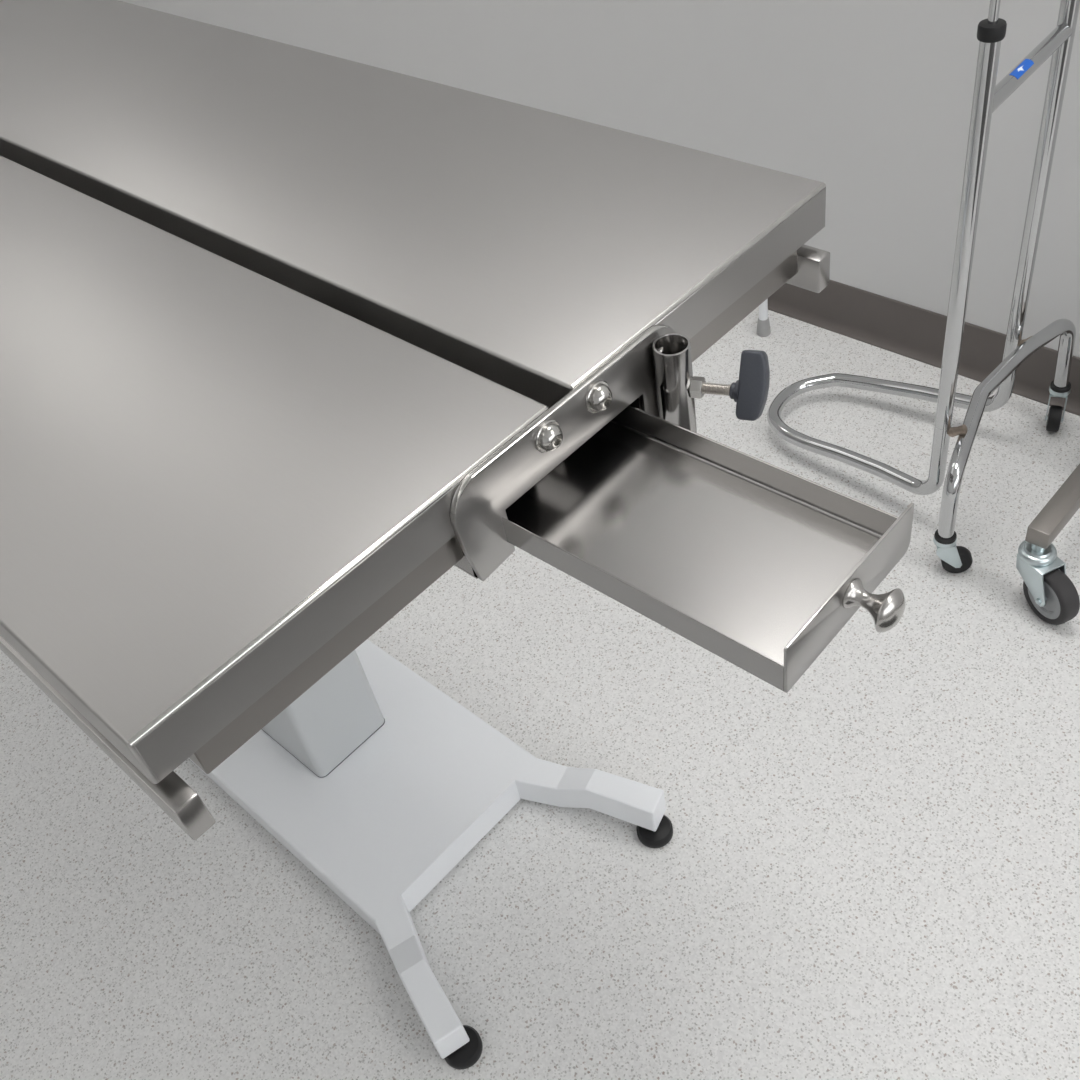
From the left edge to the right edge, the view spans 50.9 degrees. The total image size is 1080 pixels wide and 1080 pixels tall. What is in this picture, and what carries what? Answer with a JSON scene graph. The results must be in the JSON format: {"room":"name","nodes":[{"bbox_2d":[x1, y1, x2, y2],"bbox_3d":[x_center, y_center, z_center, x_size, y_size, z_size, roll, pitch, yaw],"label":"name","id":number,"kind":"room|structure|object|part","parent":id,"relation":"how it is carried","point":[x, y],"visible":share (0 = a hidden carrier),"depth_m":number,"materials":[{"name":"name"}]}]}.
{"room":"operating room","nodes":[
{"label":"operating room","id":0,"kind":"room"},
{"bbox_2d":[0,306,1079,1079],"bbox_3d":[-0.890,0.711,1.285,7.200,0.100,4.017,29,57,34],"label":"floor","id":1,"kind":"structure","parent":0,"point":[869,868],"depth_m":1.34,"materials":[{"name":"plastic"}]},
{"bbox_2d":[0,0,913,1068],"bbox_3d":[-0.269,0.030,1.175,1.354,0.819,0.562,29,57,34],"label":"table","id":2,"kind":"object","parent":1,"relation":"on","point":[294,340],"visible":1,"depth_m":0.72,"materials":[{"name":"silver metal"}]},
{"bbox_3d":[-0.581,-0.097,0.864,1.150,0.026,0.014,29,57,34],"label":"rail","id":3,"kind":"part","parent":2,"relation":"part of","materials":[{"name":"metal"}]},
{"bbox_3d":[-0.284,0.256,1.499,0.532,0.042,0.272,29,57,34],"label":"plate","id":4,"kind":"part","parent":2,"relation":"part of","materials":[{"name":"white metal"}]},
{"bbox_3d":[-0.132,0.474,1.237,0.039,0.056,0.180,-26,46,-13],"label":"leg","id":5,"kind":"part","parent":2,"relation":"part of","materials":[{"name":"white metal"}]},
{"bbox_3d":[0.061,0.304,1.365,0.180,0.056,0.039,11,49,22],"label":"leg","id":6,"kind":"part","parent":2,"relation":"part of","materials":[{"name":"white metal"}]},
{"bbox_3d":[0.000,-0.050,0.681,0.421,0.019,0.123,29,57,34],"label":"drawer","id":7,"kind":"part","parent":2,"relation":"part of","materials":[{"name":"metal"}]},
{"bbox_2d":[652,333,769,432],"bbox_3d":[0.106,-0.091,0.686,0.066,0.067,0.048,29,57,34],"label":"socket","id":8,"kind":"object","parent":2,"relation":"attached to","point":[675,389],"depth_m":0.67,"materials":[{"name":"metal"}]},
{"bbox_3d":[-0.221,-0.413,1.103,1.150,0.026,0.014,29,57,34],"label":"rail","id":9,"kind":"part","parent":2,"relation":"part of","materials":[{"name":"metal"}]},
{"bbox_3d":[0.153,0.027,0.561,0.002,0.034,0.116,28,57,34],"label":"drawer","id":10,"kind":"part","parent":2,"relation":"part of","materials":[{"name":"metal"}]},
{"bbox_3d":[0.162,0.031,0.549,0.027,0.023,0.023,29,57,34],"label":"drawer knob","id":11,"kind":"part","parent":2,"relation":"part of","materials":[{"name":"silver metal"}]},
{"bbox_2d":[757,298,770,336],"bbox_3d":[0.384,-0.427,1.958,0.025,0.170,0.025,29,57,34],"label":"equipment leg","id":12,"kind":"object","parent":1,"relation":"on","point":[763,324],"visible":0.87,"depth_m":1.99,"materials":[{"name":"grey rubber"}]},
{"bbox_2d":[767,0,1079,572],"bbox_3d":[0.474,-0.494,1.396,0.418,1.020,0.402,29,57,34],"label":"stand","id":13,"kind":"object","parent":1,"relation":"on","point":[987,97],"visible":1,"depth_m":1.48,"materials":[{"name":"silver metal"}]},
{"bbox_3d":[0.494,-0.327,1.325,0.021,0.519,0.021,29,57,34],"label":"post","id":14,"kind":"part","parent":13,"relation":"part of","materials":[{"name":"silver metal"}]},
{"bbox_3d":[0.429,-0.625,1.029,0.010,0.312,0.010,29,57,34],"label":"extension rod","id":15,"kind":"part","parent":13,"relation":"part of","materials":[{"name":"silver metal"}]},
{"bbox_3d":[0.631,-0.461,1.429,0.021,0.519,0.021,29,57,34],"label":"post","id":16,"kind":"part","parent":13,"relation":"part of","materials":[{"name":"silver metal"}]},
{"bbox_2d":[1016,464,1079,624],"bbox_3d":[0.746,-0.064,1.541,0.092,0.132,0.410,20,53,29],"label":"trolley","id":17,"kind":"object","parent":1,"relation":"on","point":[1049,592],"visible":1,"depth_m":1.44,"materials":[{"name":"metal"}]},
{"bbox_2d":[119,0,1079,357],"bbox_3d":[0.212,-1.426,1.185,7.200,2.700,0.100,29,57,34],"label":"wall","id":18,"kind":"structure","parent":0,"point":[870,101],"depth_m":1.78,"materials":[{"name":"paint"}]},
{"bbox_2d":[768,279,1079,415],"bbox_3d":[0.372,-0.478,2.068,6.968,0.092,0.015,29,57,34],"label":"baseboard","id":19,"kind":"structure","parent":18,"relation":"attached to","point":[904,329],"depth_m":1.88,"materials":[{"name":"brown plastic"}]}
]}

